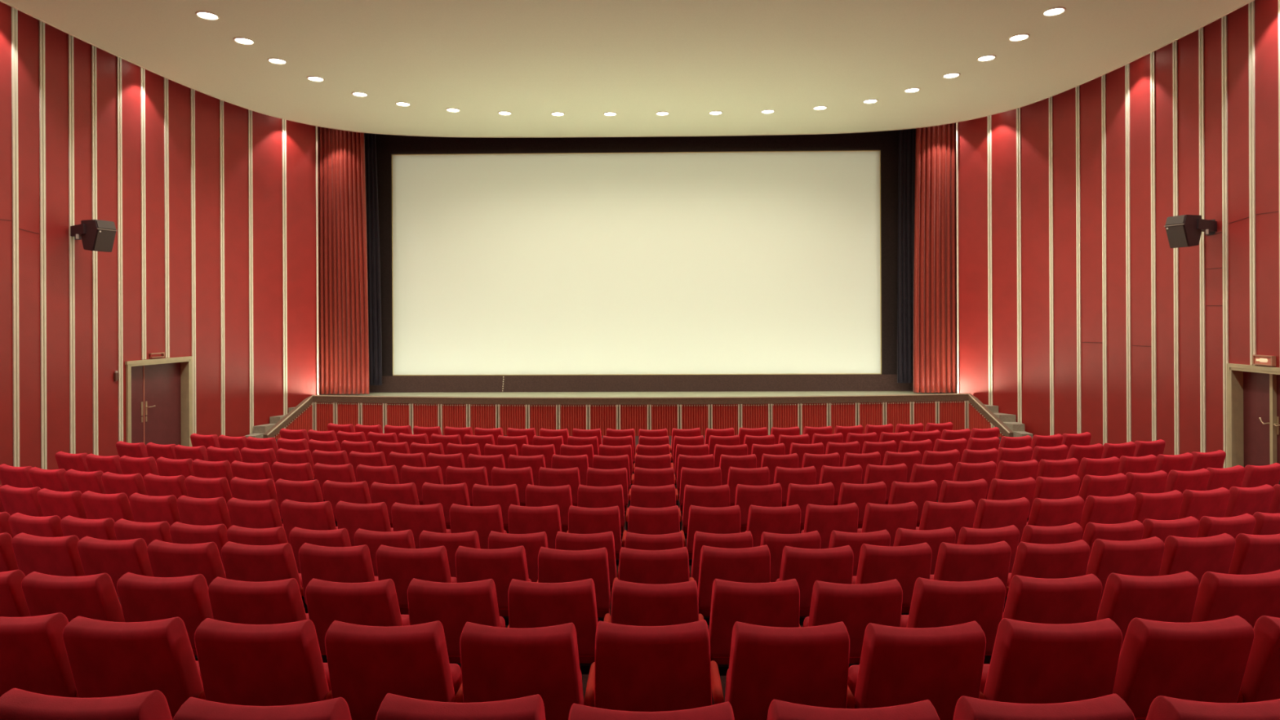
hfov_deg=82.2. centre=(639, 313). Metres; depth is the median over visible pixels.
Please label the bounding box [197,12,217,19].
diffuser
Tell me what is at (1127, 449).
chair
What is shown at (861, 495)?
chair
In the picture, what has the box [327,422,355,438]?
chair
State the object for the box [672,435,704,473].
chair
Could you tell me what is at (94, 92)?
trim
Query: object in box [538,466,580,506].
chair
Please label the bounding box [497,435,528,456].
chair
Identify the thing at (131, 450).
chair
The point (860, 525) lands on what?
seat cushion
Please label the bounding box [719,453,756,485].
chair
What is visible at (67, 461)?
chair
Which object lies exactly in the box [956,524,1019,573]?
chair
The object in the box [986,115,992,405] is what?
trim
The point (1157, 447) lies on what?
chair
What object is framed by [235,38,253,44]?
diffuser
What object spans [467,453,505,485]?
chair
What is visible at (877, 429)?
chair
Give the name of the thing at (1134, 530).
chair
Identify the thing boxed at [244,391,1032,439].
stage
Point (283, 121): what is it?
trim
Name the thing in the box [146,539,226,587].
chair
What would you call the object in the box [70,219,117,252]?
wall speaker
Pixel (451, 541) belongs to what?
chair
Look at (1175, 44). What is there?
trim
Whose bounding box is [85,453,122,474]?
chair
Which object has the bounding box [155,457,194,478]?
chair
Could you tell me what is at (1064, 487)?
chair
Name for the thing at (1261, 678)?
chair
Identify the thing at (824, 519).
chair
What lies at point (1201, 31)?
trim
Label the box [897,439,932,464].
chair
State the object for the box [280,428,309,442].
chair
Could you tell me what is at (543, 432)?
chair
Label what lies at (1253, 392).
door
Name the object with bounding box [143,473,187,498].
chair
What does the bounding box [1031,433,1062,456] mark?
chair
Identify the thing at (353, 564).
chair
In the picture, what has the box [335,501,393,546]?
chair
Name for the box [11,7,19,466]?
trim
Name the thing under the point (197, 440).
chair
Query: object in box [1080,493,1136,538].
chair
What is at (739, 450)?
chair
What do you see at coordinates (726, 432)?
chair
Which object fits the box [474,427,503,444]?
chair
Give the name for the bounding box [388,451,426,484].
chair
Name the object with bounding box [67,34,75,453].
trim
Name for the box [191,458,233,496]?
chair
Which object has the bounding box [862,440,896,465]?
chair
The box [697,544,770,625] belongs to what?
chair
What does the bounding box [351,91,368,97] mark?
recessed light
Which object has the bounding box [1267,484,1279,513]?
chair
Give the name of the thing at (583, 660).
seat cushion
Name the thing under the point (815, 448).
chair
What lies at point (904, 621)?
seat cushion
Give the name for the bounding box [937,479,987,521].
chair
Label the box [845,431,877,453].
chair
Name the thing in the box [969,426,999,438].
chair
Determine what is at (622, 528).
seat cushion
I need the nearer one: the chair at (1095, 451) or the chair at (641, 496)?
the chair at (641, 496)
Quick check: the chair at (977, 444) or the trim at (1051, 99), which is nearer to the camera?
the chair at (977, 444)
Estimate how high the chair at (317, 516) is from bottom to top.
0.860 m
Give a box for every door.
[124,355,192,446]
[1226,363,1279,484]
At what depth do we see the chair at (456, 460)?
9.63 m
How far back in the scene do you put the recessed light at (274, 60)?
12.57 m
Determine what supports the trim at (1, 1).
attached to the wall at (1034, 117)
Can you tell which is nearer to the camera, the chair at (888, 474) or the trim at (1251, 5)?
the chair at (888, 474)
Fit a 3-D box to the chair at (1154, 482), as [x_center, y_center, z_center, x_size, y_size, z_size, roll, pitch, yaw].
[5.588,2.176,8.268,0.539,0.858,0.442,0,0,-11]
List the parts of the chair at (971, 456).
backrest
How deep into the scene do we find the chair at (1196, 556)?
5.12 m
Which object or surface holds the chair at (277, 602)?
on the floor
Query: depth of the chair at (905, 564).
4.96 m
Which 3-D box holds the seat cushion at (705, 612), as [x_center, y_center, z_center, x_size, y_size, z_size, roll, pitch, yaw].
[0.639,2.052,5.262,0.455,0.311,0.148,0,0,-1]
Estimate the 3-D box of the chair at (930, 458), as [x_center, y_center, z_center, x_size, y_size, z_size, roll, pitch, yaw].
[4.009,2.243,9.912,0.542,0.859,0.468,0,0,-8]
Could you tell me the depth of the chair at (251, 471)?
8.90 m
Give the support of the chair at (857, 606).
on the floor
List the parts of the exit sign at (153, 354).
sign panel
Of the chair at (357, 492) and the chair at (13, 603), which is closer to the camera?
the chair at (13, 603)
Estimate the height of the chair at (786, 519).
0.858 m
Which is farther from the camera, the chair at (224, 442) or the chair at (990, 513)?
the chair at (224, 442)
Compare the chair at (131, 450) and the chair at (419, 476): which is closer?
the chair at (419, 476)
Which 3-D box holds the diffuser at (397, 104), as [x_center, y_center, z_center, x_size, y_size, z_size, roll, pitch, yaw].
[-4.907,-4.335,15.189,0.256,0.006,0.256,0,0,1]
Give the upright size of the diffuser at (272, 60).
0.006 m
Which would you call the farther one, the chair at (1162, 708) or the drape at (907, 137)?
the drape at (907, 137)
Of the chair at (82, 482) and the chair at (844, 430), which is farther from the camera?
the chair at (844, 430)
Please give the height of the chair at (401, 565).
0.858 m
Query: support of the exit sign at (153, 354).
attached to the wall at (267, 150)
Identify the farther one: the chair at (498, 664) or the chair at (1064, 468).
the chair at (1064, 468)
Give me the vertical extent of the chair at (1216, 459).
0.858 m
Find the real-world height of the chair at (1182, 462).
0.858 m
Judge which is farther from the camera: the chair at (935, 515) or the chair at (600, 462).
the chair at (600, 462)
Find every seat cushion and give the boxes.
[172,661,202,719]
[192,649,197,655]
[298,573,305,610]
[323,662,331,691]
[400,614,409,626]
[445,524,450,529]
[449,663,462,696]
[503,525,508,532]
[561,526,568,532]
[578,656,595,663]
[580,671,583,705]
[596,609,609,617]
[615,552,619,559]
[620,526,624,533]
[682,524,688,533]
[688,552,693,559]
[698,608,711,616]
[710,657,729,664]
[724,668,728,702]
[740,526,746,532]
[800,524,804,531]
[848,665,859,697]
[857,523,862,528]
[900,614,908,627]
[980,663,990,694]
[1007,573,1011,586]
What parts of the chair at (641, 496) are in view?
backrest, armrest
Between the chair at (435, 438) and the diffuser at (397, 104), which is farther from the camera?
the diffuser at (397, 104)
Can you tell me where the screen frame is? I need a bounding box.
[368,129,913,392]
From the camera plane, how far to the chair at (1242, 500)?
7.31 m
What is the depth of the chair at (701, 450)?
10.37 m
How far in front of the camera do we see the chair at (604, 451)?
10.37 m
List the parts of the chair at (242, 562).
backrest, armrest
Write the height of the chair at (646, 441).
0.860 m
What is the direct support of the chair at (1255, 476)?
on the floor
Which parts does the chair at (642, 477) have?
backrest, armrest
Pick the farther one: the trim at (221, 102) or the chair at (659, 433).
the trim at (221, 102)
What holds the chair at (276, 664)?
on the floor
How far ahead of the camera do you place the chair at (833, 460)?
9.53 m
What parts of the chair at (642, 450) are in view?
backrest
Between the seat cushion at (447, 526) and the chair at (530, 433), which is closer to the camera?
the seat cushion at (447, 526)
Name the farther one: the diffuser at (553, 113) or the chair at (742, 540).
the diffuser at (553, 113)
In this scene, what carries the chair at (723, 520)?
on the floor
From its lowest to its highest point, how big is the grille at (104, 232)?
0.478 m
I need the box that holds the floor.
[118,431,1001,702]
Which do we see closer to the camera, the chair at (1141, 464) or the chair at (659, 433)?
the chair at (1141, 464)
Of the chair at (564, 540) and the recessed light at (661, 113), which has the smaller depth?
the chair at (564, 540)
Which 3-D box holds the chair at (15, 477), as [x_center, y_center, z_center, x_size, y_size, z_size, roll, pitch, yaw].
[-7.381,2.233,8.884,0.587,0.860,0.455,0,0,16]
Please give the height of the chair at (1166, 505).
0.859 m
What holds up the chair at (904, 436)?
on the floor
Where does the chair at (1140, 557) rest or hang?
on the floor
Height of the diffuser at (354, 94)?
0.006 m
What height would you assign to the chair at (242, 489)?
0.860 m
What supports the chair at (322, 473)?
on the floor
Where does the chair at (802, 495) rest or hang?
on the floor
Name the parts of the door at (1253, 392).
handle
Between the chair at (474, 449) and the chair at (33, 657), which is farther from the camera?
the chair at (474, 449)
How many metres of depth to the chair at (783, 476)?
8.47 m
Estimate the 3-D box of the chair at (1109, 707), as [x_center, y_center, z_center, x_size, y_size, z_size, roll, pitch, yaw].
[1.161,1.505,2.220,0.543,0.860,0.445,0,0,0]
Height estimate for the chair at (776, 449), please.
0.860 m
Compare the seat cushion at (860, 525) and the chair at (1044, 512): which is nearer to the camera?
the chair at (1044, 512)
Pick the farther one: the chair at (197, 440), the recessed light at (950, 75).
the recessed light at (950, 75)
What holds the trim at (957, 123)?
attached to the wall at (1034, 117)
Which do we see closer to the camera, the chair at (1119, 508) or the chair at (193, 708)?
the chair at (193, 708)
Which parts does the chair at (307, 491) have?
backrest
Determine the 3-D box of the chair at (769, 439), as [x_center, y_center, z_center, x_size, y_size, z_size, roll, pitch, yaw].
[1.869,2.313,11.550,0.539,0.858,0.466,0,0,-4]
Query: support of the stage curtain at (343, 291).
hanging from the rail
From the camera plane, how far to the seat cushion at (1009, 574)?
5.27 m
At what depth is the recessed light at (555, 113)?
15.98 m
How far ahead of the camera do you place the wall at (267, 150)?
13.37 m
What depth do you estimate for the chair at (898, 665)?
2.95 m
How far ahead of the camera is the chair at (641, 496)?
7.55 m
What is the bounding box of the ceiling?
[1,0,1251,137]
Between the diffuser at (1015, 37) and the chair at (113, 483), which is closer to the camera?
the chair at (113, 483)
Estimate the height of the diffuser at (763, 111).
0.006 m
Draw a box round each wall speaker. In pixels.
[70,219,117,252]
[1164,214,1217,248]
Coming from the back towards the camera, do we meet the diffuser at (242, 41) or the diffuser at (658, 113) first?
the diffuser at (658, 113)
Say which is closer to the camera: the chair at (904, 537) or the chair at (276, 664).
the chair at (276, 664)
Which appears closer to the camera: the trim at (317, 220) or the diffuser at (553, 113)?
the diffuser at (553, 113)
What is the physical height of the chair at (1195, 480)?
0.860 m
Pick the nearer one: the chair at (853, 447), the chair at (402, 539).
the chair at (402, 539)
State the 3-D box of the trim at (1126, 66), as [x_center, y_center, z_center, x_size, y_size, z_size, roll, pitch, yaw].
[9.015,-1.287,13.537,0.028,7.988,0.090,0,0,-6]
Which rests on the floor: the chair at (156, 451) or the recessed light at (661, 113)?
the chair at (156, 451)
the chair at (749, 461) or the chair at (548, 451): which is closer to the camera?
the chair at (749, 461)
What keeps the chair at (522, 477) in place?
on the floor
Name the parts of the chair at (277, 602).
backrest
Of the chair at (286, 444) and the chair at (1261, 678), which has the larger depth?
the chair at (286, 444)
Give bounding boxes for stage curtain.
[317,126,368,394]
[913,122,957,392]
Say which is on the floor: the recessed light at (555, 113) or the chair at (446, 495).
the chair at (446, 495)
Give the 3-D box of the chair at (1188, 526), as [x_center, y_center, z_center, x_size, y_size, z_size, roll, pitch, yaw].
[4.479,2.156,6.356,0.538,0.858,0.443,0,0,-9]
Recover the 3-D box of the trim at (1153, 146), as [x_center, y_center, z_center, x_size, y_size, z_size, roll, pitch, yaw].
[9.064,-1.287,12.939,0.035,7.988,0.092,0,0,1]
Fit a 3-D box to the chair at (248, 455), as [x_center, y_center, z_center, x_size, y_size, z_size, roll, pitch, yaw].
[-5.207,2.284,10.261,0.541,0.860,0.442,0,0,12]
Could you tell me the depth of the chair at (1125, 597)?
4.01 m
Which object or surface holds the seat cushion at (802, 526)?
on the chair at (802, 495)
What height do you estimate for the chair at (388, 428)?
0.860 m
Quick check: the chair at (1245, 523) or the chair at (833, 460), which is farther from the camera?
the chair at (833, 460)
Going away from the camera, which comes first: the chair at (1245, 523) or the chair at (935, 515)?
the chair at (1245, 523)
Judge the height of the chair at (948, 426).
0.858 m
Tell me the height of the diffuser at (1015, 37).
0.006 m
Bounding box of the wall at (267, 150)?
[0,1,319,486]
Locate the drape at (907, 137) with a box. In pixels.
[897,128,915,382]
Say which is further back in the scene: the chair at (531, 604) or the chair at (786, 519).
the chair at (786, 519)
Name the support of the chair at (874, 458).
on the floor
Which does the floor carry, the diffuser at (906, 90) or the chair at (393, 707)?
the chair at (393, 707)
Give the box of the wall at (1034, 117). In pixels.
[955,0,1279,468]
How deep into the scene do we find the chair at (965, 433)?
11.81 m
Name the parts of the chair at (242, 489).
backrest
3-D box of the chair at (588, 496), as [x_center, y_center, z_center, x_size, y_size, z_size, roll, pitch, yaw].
[-0.378,2.203,7.755,0.540,0.858,0.453,0,0,1]
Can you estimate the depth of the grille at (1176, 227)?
11.54 m
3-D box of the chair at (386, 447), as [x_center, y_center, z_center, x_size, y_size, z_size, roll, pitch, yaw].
[-3.577,2.306,10.902,0.535,0.859,0.452,0,0,10]
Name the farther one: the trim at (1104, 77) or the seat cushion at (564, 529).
the trim at (1104, 77)
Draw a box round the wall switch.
[113,370,119,381]
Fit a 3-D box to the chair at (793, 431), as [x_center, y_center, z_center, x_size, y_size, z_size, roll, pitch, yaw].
[2.421,2.310,12.319,0.540,0.859,0.442,0,0,-6]
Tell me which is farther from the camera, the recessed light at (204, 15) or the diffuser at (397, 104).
the diffuser at (397, 104)
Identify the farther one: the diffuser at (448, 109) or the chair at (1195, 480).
the diffuser at (448, 109)
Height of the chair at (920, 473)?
0.858 m
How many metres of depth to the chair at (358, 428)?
12.59 m
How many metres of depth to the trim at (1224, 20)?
11.42 m
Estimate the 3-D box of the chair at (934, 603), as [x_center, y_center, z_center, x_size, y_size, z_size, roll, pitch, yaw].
[1.747,1.862,4.142,0.534,0.860,0.455,0,0,-1]
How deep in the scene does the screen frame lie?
18.45 m
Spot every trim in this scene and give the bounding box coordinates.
[0,0,1254,137]
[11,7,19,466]
[39,20,47,469]
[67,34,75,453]
[91,44,98,455]
[116,56,123,441]
[140,66,146,359]
[164,77,169,357]
[190,88,196,433]
[219,99,225,435]
[248,109,253,434]
[281,119,287,414]
[315,126,318,395]
[955,122,959,393]
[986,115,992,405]
[1016,107,1022,422]
[1048,96,1053,435]
[1075,85,1081,433]
[1101,74,1107,445]
[1124,62,1131,442]
[1150,51,1156,440]
[1172,40,1179,454]
[1198,26,1205,452]
[1221,14,1228,468]
[1248,0,1256,364]
[1278,0,1279,332]
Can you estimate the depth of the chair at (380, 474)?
8.66 m
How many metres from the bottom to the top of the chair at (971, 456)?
0.858 m
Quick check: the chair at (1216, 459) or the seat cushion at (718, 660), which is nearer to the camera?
the seat cushion at (718, 660)
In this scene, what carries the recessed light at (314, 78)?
in the ceiling
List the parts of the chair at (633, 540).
backrest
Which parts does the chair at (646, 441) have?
backrest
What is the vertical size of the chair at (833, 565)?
0.859 m
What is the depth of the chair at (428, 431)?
12.36 m
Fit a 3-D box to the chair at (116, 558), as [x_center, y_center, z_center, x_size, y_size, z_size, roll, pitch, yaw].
[-3.689,2.018,5.365,0.540,0.858,0.465,0,0,8]
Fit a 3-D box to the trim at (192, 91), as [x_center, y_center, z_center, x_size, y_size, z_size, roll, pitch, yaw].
[-8.954,-1.206,14.696,0.028,7.988,0.090,0,0,11]
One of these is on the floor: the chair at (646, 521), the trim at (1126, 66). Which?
the chair at (646, 521)
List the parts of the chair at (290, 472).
backrest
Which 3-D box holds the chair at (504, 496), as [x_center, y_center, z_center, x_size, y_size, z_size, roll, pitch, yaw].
[-1.467,2.207,7.806,0.542,0.859,0.459,0,0,4]
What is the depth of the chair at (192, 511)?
7.07 m
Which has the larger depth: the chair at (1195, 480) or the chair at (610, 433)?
the chair at (610, 433)
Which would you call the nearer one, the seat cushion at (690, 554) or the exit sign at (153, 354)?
the seat cushion at (690, 554)
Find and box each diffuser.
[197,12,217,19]
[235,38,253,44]
[269,58,285,63]
[308,76,323,80]
[353,93,366,96]
[396,102,408,106]
[447,108,458,111]
[498,111,510,115]
[551,112,563,115]
[604,112,615,115]
[657,112,667,115]
[710,111,721,114]
[762,110,773,113]
[813,106,826,109]
[864,99,876,102]
[905,88,918,92]
[943,73,958,77]
[978,56,994,60]
[1009,35,1027,40]
[1044,8,1063,15]
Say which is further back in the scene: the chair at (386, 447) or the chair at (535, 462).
the chair at (386, 447)
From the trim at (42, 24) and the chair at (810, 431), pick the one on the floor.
the chair at (810, 431)
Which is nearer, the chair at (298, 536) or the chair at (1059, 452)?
the chair at (298, 536)
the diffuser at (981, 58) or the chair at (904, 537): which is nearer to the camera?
the chair at (904, 537)
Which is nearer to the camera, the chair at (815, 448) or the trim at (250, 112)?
the chair at (815, 448)
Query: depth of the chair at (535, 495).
7.58 m
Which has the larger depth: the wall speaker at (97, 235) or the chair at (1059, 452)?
the wall speaker at (97, 235)
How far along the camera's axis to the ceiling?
12.33 m
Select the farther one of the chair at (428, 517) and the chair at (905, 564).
the chair at (428, 517)
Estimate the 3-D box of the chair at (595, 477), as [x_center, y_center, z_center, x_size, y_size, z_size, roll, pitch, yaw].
[-0.358,2.212,8.649,0.534,0.860,0.466,0,0,1]
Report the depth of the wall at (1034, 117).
13.68 m
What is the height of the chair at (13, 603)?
0.858 m
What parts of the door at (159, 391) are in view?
handle, handle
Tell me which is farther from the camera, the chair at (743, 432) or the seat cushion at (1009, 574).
the chair at (743, 432)
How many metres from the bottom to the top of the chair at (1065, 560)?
0.859 m
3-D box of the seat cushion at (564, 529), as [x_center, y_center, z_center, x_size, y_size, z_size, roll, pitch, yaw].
[-0.935,2.259,7.932,0.455,0.311,0.148,0,0,3]
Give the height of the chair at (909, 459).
0.860 m
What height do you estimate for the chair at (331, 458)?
0.860 m
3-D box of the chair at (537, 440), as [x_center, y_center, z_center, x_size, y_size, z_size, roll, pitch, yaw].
[-1.395,2.327,11.548,0.535,0.859,0.456,0,0,4]
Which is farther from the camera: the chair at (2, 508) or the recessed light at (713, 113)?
the recessed light at (713, 113)
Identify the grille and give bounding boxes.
[93,220,115,251]
[1164,215,1187,247]
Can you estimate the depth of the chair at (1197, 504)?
7.19 m
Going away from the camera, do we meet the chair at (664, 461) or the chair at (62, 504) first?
the chair at (62, 504)
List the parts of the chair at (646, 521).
backrest, armrest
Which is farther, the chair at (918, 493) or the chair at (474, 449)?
the chair at (474, 449)
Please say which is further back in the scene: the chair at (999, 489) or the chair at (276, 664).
the chair at (999, 489)
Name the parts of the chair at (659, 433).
backrest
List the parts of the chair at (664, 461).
backrest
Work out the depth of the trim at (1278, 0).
10.42 m
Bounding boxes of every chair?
[0,463,33,488]
[0,484,5,512]
[0,484,44,516]
[0,511,13,537]
[0,532,18,572]
[0,569,30,617]
[0,612,78,697]
[0,688,172,719]
[8,512,63,537]
[11,532,84,576]
[21,571,124,622]
[28,466,70,491]
[36,488,87,519]
[55,451,88,471]
[60,515,116,540]
[62,616,205,719]
[65,469,106,493]
[76,536,153,606]
[81,490,134,522]
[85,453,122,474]
[101,471,147,502]
[114,518,172,546]
[115,440,148,457]
[116,572,213,661]
[119,455,159,479]
[128,493,180,526]
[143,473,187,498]
[146,442,176,460]
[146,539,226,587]
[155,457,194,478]
[169,521,227,569]
[173,444,208,461]
[173,697,351,719]
[176,495,231,530]
[185,475,232,506]
[190,433,219,448]
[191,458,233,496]
[194,617,332,706]
[206,446,242,466]
[208,577,327,662]
[217,435,247,456]
[221,541,308,613]
[226,497,284,528]
[226,524,288,545]
[230,476,283,524]
[231,460,275,488]
[240,447,276,481]
[245,436,278,462]
[271,461,324,501]
[275,479,337,526]
[276,437,308,450]
[276,448,315,479]
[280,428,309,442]
[280,499,337,544]
[289,527,351,573]
[298,542,378,604]
[305,577,409,654]
[307,429,337,441]
[307,439,341,462]
[311,449,349,465]
[313,462,355,499]
[323,480,371,521]
[324,620,462,719]
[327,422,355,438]
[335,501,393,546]
[336,431,366,450]
[341,440,374,463]
[349,451,386,482]
[354,528,415,576]
[355,423,382,441]
[355,464,399,503]
[367,431,398,452]
[370,481,419,528]
[375,693,545,719]
[376,440,409,466]
[376,544,456,614]
[383,424,412,442]
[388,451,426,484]
[391,502,450,548]
[398,432,428,453]
[400,465,443,505]
[407,577,509,669]
[409,442,444,466]
[413,426,441,444]
[418,530,479,577]
[422,482,470,529]
[426,453,465,484]
[431,433,462,454]
[444,426,472,444]
[445,466,488,506]
[446,443,480,467]
[449,503,506,549]
[455,546,537,625]
[459,622,595,719]
[463,434,494,455]
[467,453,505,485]
[471,484,519,533]
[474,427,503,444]
[484,443,518,468]
[488,530,547,582]
[491,466,533,506]
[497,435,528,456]
[506,427,536,445]
[507,504,568,549]
[507,577,611,674]
[508,454,546,485]
[521,444,555,468]
[525,484,572,532]
[533,435,563,455]
[537,546,618,622]
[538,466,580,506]
[539,428,568,444]
[551,453,588,485]
[555,531,619,595]
[560,444,593,467]
[567,435,598,455]
[568,505,626,565]
[568,701,734,719]
[572,428,602,448]
[577,484,628,538]
[586,467,631,516]
[592,454,634,492]
[594,619,724,711]
[598,444,635,484]
[602,435,636,473]
[606,428,637,463]
[610,579,703,626]
[618,546,694,584]
[624,531,689,577]
[627,505,685,546]
[630,484,681,530]
[633,466,678,506]
[635,453,675,487]
[636,444,674,469]
[638,428,671,453]
[639,435,672,462]
[671,427,700,462]
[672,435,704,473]
[674,444,709,484]
[676,453,714,498]
[679,466,721,515]
[682,484,729,538]
[686,505,740,565]
[691,531,752,587]
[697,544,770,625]
[704,427,734,445]
[708,435,739,456]
[708,578,800,675]
[713,444,747,467]
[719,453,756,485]
[724,621,855,719]
[727,466,769,506]
[734,483,782,532]
[738,426,767,444]
[743,434,774,455]
[746,504,800,546]
[751,443,785,467]
[760,453,798,484]
[760,530,821,582]
[767,699,939,719]
[770,426,799,444]
[773,466,816,506]
[775,545,853,625]
[777,433,808,454]
[786,482,834,533]
[789,442,823,467]
[800,502,858,548]
[801,452,839,484]
[803,426,831,444]
[803,578,902,667]
[811,432,843,454]
[819,464,862,505]
[825,440,859,466]
[828,529,890,576]
[834,424,862,443]
[837,481,886,528]
[842,451,880,484]
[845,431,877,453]
[848,621,986,719]
[852,542,932,614]
[857,501,917,546]
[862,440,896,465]
[863,463,906,504]
[864,423,893,442]
[879,431,910,452]
[882,450,920,482]
[888,480,937,527]
[893,527,955,574]
[894,422,923,440]
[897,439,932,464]
[900,577,1005,663]
[909,430,940,451]
[909,462,953,502]
[915,499,975,544]
[921,448,959,480]
[924,422,953,439]
[929,541,1011,611]
[933,438,967,462]
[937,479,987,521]
[940,428,970,446]
[952,461,996,499]
[952,693,1135,719]
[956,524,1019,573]
[960,448,998,476]
[966,436,999,450]
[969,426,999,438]
[973,497,1029,545]
[980,617,1122,703]
[986,477,1035,522]
[995,445,1032,473]
[995,459,1038,480]
[998,435,1031,448]
[1002,573,1102,624]
[1007,539,1089,586]
[1020,522,1082,544]
[1026,495,1084,526]
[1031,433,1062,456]
[1031,444,1067,465]
[1031,474,1079,506]
[1036,457,1078,477]
[1061,431,1091,458]
[1066,443,1103,474]
[1076,456,1119,495]
[1078,473,1127,507]
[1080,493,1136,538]
[1081,520,1144,560]
[1085,536,1164,608]
[1096,571,1199,652]
[1101,441,1135,458]
[1112,615,1254,719]
[1117,454,1157,475]
[1123,470,1167,496]
[1131,489,1182,523]
[1133,439,1165,457]
[1142,515,1199,542]
[1146,695,1279,719]
[1154,452,1193,476]
[1159,533,1235,585]
[1164,468,1209,493]
[1177,487,1230,520]
[1190,449,1226,471]
[1191,569,1279,628]
[1196,513,1255,538]
[1205,465,1245,490]
[1224,484,1274,517]
[1228,533,1279,574]
[1240,462,1279,487]
[1240,615,1279,702]
[1252,511,1279,535]
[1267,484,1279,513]
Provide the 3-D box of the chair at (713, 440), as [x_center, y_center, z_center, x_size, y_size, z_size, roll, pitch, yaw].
[1.325,2.315,11.518,0.539,0.858,0.451,0,0,-3]
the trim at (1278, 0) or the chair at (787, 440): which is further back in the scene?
the chair at (787, 440)
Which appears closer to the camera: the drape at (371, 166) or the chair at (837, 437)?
the chair at (837, 437)
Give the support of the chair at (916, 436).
on the floor
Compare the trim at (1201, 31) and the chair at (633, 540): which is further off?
the trim at (1201, 31)
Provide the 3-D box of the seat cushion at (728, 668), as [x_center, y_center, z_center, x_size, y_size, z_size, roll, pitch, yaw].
[0.607,1.737,3.298,0.455,0.311,0.148,0,0,0]
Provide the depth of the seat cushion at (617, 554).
6.98 m
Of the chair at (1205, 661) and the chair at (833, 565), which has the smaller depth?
the chair at (1205, 661)
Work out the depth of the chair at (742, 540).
5.82 m
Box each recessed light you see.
[195,11,219,20]
[233,36,254,44]
[267,57,287,64]
[306,75,324,81]
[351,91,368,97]
[395,102,410,106]
[445,107,460,112]
[497,111,511,115]
[551,111,564,115]
[603,111,617,115]
[655,111,669,115]
[708,111,722,115]
[760,109,774,113]
[813,106,826,110]
[862,98,877,103]
[903,87,919,93]
[942,72,959,78]
[976,54,995,61]
[1008,33,1029,41]
[1042,7,1066,16]
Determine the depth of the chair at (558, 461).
9.51 m
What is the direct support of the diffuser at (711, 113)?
attached to the recessed light at (713, 113)
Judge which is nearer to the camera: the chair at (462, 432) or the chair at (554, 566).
the chair at (554, 566)
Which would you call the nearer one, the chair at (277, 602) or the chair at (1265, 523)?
the chair at (277, 602)
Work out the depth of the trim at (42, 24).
11.37 m
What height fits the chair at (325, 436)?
0.858 m
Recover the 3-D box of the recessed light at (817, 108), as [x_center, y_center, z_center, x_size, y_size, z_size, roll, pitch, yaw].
[3.832,-4.370,15.614,0.304,0.014,0.304,0,0,1]
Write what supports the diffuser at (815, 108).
attached to the recessed light at (817, 108)
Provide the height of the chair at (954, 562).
0.858 m
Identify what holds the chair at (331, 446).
on the floor
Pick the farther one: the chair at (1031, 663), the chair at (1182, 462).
the chair at (1182, 462)
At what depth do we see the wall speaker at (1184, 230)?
11.49 m
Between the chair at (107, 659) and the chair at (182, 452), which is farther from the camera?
the chair at (182, 452)
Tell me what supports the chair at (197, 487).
on the floor
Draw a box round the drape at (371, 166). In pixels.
[364,133,382,385]
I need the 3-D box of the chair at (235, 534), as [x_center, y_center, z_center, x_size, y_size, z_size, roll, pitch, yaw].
[-3.125,2.190,6.236,0.541,0.859,0.463,0,0,7]
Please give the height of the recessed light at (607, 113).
0.014 m
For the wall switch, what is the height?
0.175 m
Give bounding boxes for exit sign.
[148,352,165,357]
[1252,355,1275,365]
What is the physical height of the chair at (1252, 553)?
0.860 m
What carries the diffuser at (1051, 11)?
attached to the recessed light at (1055, 11)
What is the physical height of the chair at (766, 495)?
0.860 m
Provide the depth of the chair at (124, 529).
6.22 m
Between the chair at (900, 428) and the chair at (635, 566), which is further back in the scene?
the chair at (900, 428)
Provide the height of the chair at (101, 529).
0.858 m
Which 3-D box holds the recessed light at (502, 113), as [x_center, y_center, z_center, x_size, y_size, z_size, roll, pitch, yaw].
[-2.933,-4.340,15.914,0.304,0.014,0.304,0,0,1]
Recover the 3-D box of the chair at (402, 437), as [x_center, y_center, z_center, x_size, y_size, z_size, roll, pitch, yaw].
[-3.559,2.337,11.840,0.539,0.857,0.470,0,0,10]
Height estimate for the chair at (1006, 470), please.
0.860 m
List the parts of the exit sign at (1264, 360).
panel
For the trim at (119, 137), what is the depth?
12.94 m
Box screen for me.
[391,150,881,375]
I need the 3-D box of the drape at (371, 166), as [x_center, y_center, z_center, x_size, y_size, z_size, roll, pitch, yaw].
[-6.756,-1.635,18.368,0.586,6.870,0.121,0,0,1]
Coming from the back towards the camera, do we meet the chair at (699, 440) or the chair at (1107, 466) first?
the chair at (699, 440)

